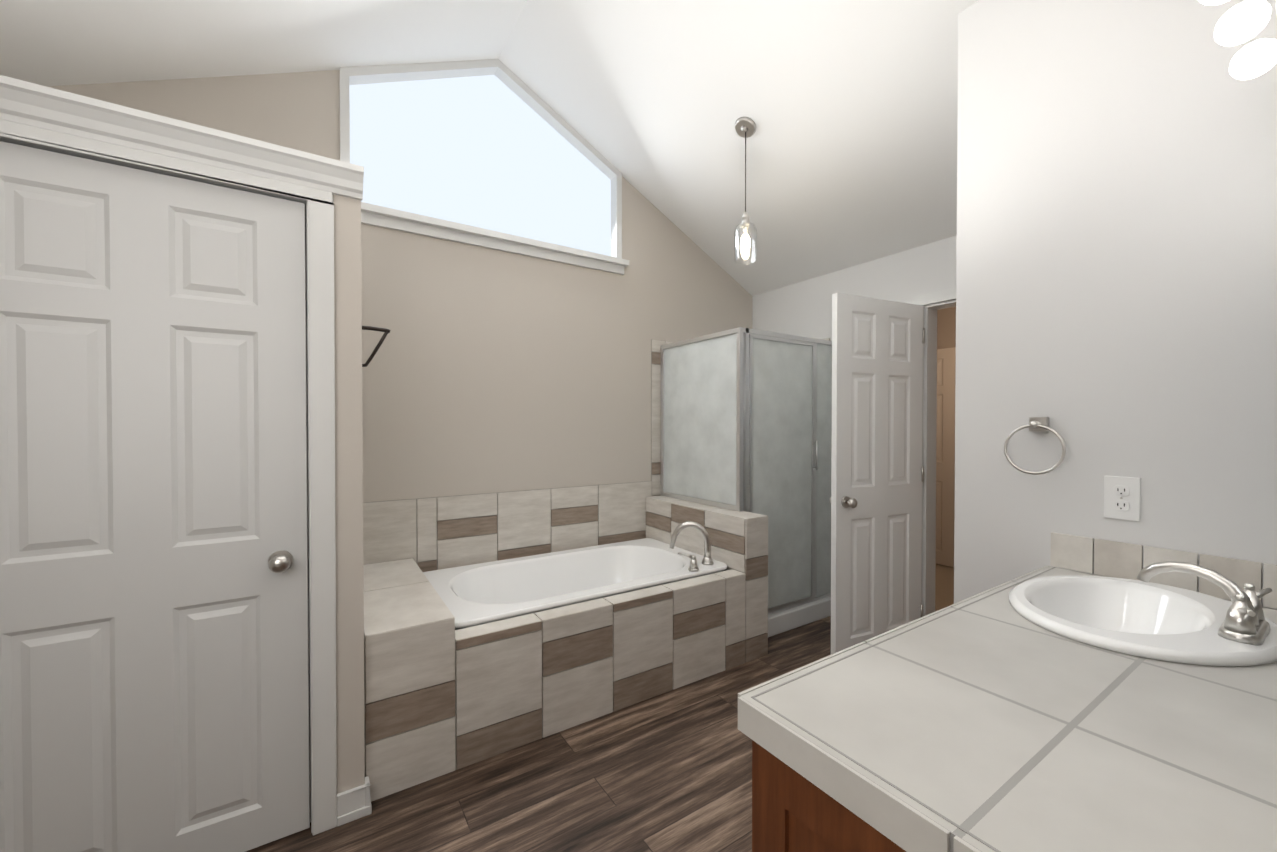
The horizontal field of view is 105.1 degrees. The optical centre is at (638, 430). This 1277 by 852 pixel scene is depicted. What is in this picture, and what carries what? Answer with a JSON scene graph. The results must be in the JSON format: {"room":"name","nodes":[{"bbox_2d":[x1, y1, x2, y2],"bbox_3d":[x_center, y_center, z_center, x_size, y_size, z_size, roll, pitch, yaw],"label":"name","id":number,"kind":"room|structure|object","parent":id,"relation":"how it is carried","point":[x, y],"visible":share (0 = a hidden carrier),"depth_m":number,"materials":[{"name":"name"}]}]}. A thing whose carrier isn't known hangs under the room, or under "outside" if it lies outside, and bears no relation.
{"room":"bathroom","nodes":[
{"label":"bathroom","id":0,"kind":"room"},
{"bbox_2d":[0,0,526,85],"bbox_3d":[-1.171,-1.636,0.949,2.727,1.374,3.294,0,1,-33],"label":"ceiling","id":1,"kind":"structure","parent":0,"point":[58,42],"depth_m":2.07,"materials":[{"name":"white paint"}]},
{"bbox_2d":[332,194,364,793],"bbox_3d":[-1.969,0.228,1.607,1.787,2.150,1.054,0,1,-33],"label":"wall","id":2,"kind":"structure","parent":0,"point":[350,744],"depth_m":1.63,"materials":[{"name":"beige paint"}]},
{"bbox_2d":[0,141,309,851],"bbox_3d":[-1.382,0.284,1.361,0.760,2.025,0.103,0,1,-33],"label":"closet door","id":3,"kind":"structure","parent":2,"relation":"in","point":[154,680],"depth_m":1.38,"materials":[{"name":"white wood"}]},
{"bbox_2d":[0,119,336,834],"bbox_3d":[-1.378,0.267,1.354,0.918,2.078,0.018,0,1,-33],"label":"trim","id":4,"kind":"structure","parent":2,"relation":"attached to","point":[322,452],"depth_m":1.57,"materials":[{"name":"white wood"}]},
{"bbox_2d":[0,75,363,199],"bbox_3d":[-1.659,-0.810,1.125,1.791,0.082,0.071,0,1,-33],"label":"crown molding","id":5,"kind":"structure","parent":2,"relation":"attached to","point":[35,105],"depth_m":1.35,"materials":[{"name":"white wood"}]},
{"bbox_2d":[337,776,371,826],"bbox_3d":[-0.966,1.254,1.657,0.104,0.103,0.057,0,1,-33],"label":"baseboard","id":6,"kind":"structure","parent":2,"relation":"attached to","point":[353,804],"depth_m":1.64,"materials":[{"name":"white wood"}]},
{"bbox_2d":[362,326,389,366],"bbox_3d":[-1.138,-0.360,2.089,0.142,0.195,0.028,0,1,-33],"label":"shelf bracket","id":7,"kind":"object","parent":2,"relation":"attached to","point":[386,331],"visible":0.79,"depth_m":2.09,"materials":[{"name":"brown metal"}]},
{"bbox_2d":[46,70,751,502],"bbox_3d":[0.071,-0.305,3.655,7.750,3.170,0.150,0,1,-33],"label":"wall","id":8,"kind":"structure","parent":0,"point":[486,370],"depth_m":2.94,"materials":[{"name":"beige paint"}]},
{"bbox_2d":[340,59,628,274],"bbox_3d":[-0.830,-1.659,2.964,1.756,1.134,0.116,0,1,-33],"label":"window","id":9,"kind":"structure","parent":8,"relation":"in","point":[492,152],"depth_m":2.93,"materials":[{"name":"glass"}]},
{"bbox_2d":[363,481,651,571],"bbox_3d":[-0.705,0.579,3.059,1.911,0.415,0.013,0,1,-33],"label":"tiled wall","id":10,"kind":"structure","parent":8,"relation":"attached to","point":[433,533],"depth_m":2.96,"materials":[{"name":"grey tile"}]},
{"bbox_2d":[651,338,829,495],"bbox_3d":[0.735,0.280,3.555,1.044,1.898,0.754,0,1,-33],"label":"shower tile","id":11,"kind":"structure","parent":8,"relation":"attached to","point":[656,415],"depth_m":3.59,"materials":[{"name":"grey tile"}]},
{"bbox_2d":[246,564,953,851],"bbox_3d":[0.596,1.347,2.140,6.950,0.100,3.294,0,1,-33],"label":"floor","id":12,"kind":"structure","parent":0,"point":[670,771],"depth_m":1.77,"materials":[{"name":"brown wood"}]},
{"bbox_2d":[363,496,767,801],"bbox_3d":[-0.377,0.890,2.671,2.031,0.803,0.998,0,1,-33],"label":"tub surround","id":13,"kind":"object","parent":12,"relation":"on","point":[442,696],"visible":0.79,"depth_m":2.10,"materials":[{"name":"grey tile"}]},
{"bbox_2d":[423,538,726,629],"bbox_3d":[-0.338,0.999,2.729,1.537,0.462,0.826,0,1,-33],"label":"bathtub","id":14,"kind":"object","parent":13,"relation":"in","point":[480,594],"visible":0.4,"depth_m":2.85,"materials":[{"name":"white ceramic"}]},
{"bbox_2d":[669,521,713,571],"bbox_3d":[0.306,0.646,2.803,0.248,0.241,0.236,0,1,-33],"label":"tub faucet","id":15,"kind":"object","parent":14,"relation":"on","point":[706,560],"visible":1,"depth_m":2.81,"materials":[{"name":"silver metal"}]},
{"bbox_2d":[767,596,830,636],"bbox_3d":[0.812,1.221,3.544,0.903,0.120,0.841,0,1,-33],"label":"shower curb","id":16,"kind":"object","parent":12,"relation":"on","point":[792,618],"visible":0.15,"depth_m":3.20,"materials":[{"name":"white plastic"}]},
{"bbox_2d":[661,327,831,615],"bbox_3d":[0.794,0.265,3.518,0.952,1.788,0.848,0,1,-33],"label":"shower enclosure","id":17,"kind":"object","parent":16,"relation":"on","point":[746,419],"visible":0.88,"depth_m":3.19,"materials":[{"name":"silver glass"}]},
{"bbox_2d":[738,720,929,851],"bbox_3d":[0.882,0.892,0.912,1.326,0.838,0.630,0,1,-33],"label":"bathroom vanity","id":18,"kind":"object","parent":12,"relation":"on","point":[795,808],"depth_m":0.69,"materials":[{"name":"wood"}]},
{"bbox_2d":[738,564,1276,851],"bbox_3d":[0.886,0.449,0.898,1.330,0.045,0.610,0,1,-33],"label":"countertop","id":19,"kind":"structure","parent":18,"relation":"on","point":[972,725],"depth_m":0.69,"materials":[{"name":"white tile"}]},
{"bbox_2d":[1009,575,1276,665],"bbox_3d":[1.139,0.492,1.126,0.580,0.179,0.440,0,1,-33],"label":"sink","id":20,"kind":"object","parent":19,"relation":"in","point":[1156,621],"visible":0.65,"depth_m":1.17,"materials":[{"name":"white ceramic"}]},
{"bbox_2d":[1137,561,1271,644],"bbox_3d":[1.185,0.343,1.037,0.243,0.122,0.183,0,1,-33],"label":"faucet","id":21,"kind":"object","parent":20,"relation":"on","point":[1245,622],"visible":1,"depth_m":0.99,"materials":[{"name":"silver metal"}]},
{"bbox_2d":[499,0,978,295],"bbox_3d":[0.928,-1.700,2.321,2.288,1.279,3.294,0,1,-33],"label":"ceiling","id":22,"kind":"structure","parent":0,"point":[849,108],"depth_m":2.63,"materials":[{"name":"white paint"}]},
{"bbox_2d":[734,117,756,263],"bbox_3d":[0.593,-1.329,2.708,0.124,0.768,0.128,0,1,-33],"label":"pendant lamp","id":23,"kind":"object","parent":22,"relation":"hanging from","point":[745,127],"visible":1,"depth_m":2.69,"materials":[{"name":"glass"}]},
{"bbox_2d":[752,235,956,603],"bbox_3d":[1.591,0.066,3.308,0.120,2.436,2.104,0,1,-33],"label":"wall","id":24,"kind":"structure","parent":0,"point":[803,308],"depth_m":3.32,"materials":[{"name":"white paint"}]},
{"bbox_2d":[829,293,924,654],"bbox_3d":[1.377,0.262,2.848,0.698,2.030,0.205,0,1,-33],"label":"open door","id":25,"kind":"structure","parent":24,"relation":"in","point":[877,476],"depth_m":2.79,"materials":[{"name":"white painted wood"},{"name":"brushed nickel"}]},
{"bbox_2d":[912,287,955,616],"bbox_3d":[1.952,0.233,2.743,0.135,2.115,0.758,0,1,-33],"label":"door frame","id":26,"kind":"structure","parent":24,"relation":"attached to","point":[929,392],"depth_m":2.98,"materials":[{"name":"white wood"}]},
{"bbox_2d":[937,307,955,348],"bbox_3d":[3.322,0.050,4.051,0.120,2.450,2.754,0,1,-33],"label":"wall","id":27,"kind":"structure","parent":0,"point":[946,327],"depth_m":4.58,"materials":[{"name":"beige paint"}]},
{"bbox_2d":[936,347,955,566],"bbox_3d":[2.901,0.244,4.546,0.030,2.030,0.800,0,1,-33],"label":"hall door","id":28,"kind":"structure","parent":27,"relation":"in","point":[945,449],"depth_m":4.57,"materials":[{"name":"brown wood"}]},
{"bbox_2d":[954,0,1276,609],"bbox_3d":[1.960,-0.087,1.668,1.295,2.780,1.040,0,1,-33],"label":"wall","id":29,"kind":"structure","parent":0,"point":[1116,283],"depth_m":1.40,"materials":[{"name":"white paint"}]},
{"bbox_2d":[1004,417,1065,474],"bbox_3d":[1.243,0.046,1.527,0.067,0.178,0.157,0,1,-33],"label":"towel ring","id":30,"kind":"object","parent":29,"relation":"attached to","point":[1038,423],"visible":1,"depth_m":1.52,"materials":[{"name":"silver metal"}]},
{"bbox_2d":[1104,476,1140,520],"bbox_3d":[1.370,0.190,1.386,0.012,0.120,0.074,0,1,-33],"label":"electrical outlet plate","id":31,"kind":"object","parent":29,"relation":"attached to","point":[1121,497],"visible":1,"depth_m":1.38,"materials":[{"name":"white plastic"}]},
{"bbox_3d":[0.105,-0.444,-0.081,3.720,3.534,0.150,0,1,-33],"label":"wall mirror","id":32,"kind":"object","parent":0,"visible":0},
{"bbox_2d":[1198,0,1276,79],"bbox_3d":[1.026,-0.757,0.746,0.870,0.110,0.237,0,1,-33],"label":"vanity light","id":33,"kind":"object","parent":32,"relation":"attached to","point":[1244,21],"visible":1,"depth_m":0.91,"materials":[{"name":"white glass"}]}
]}

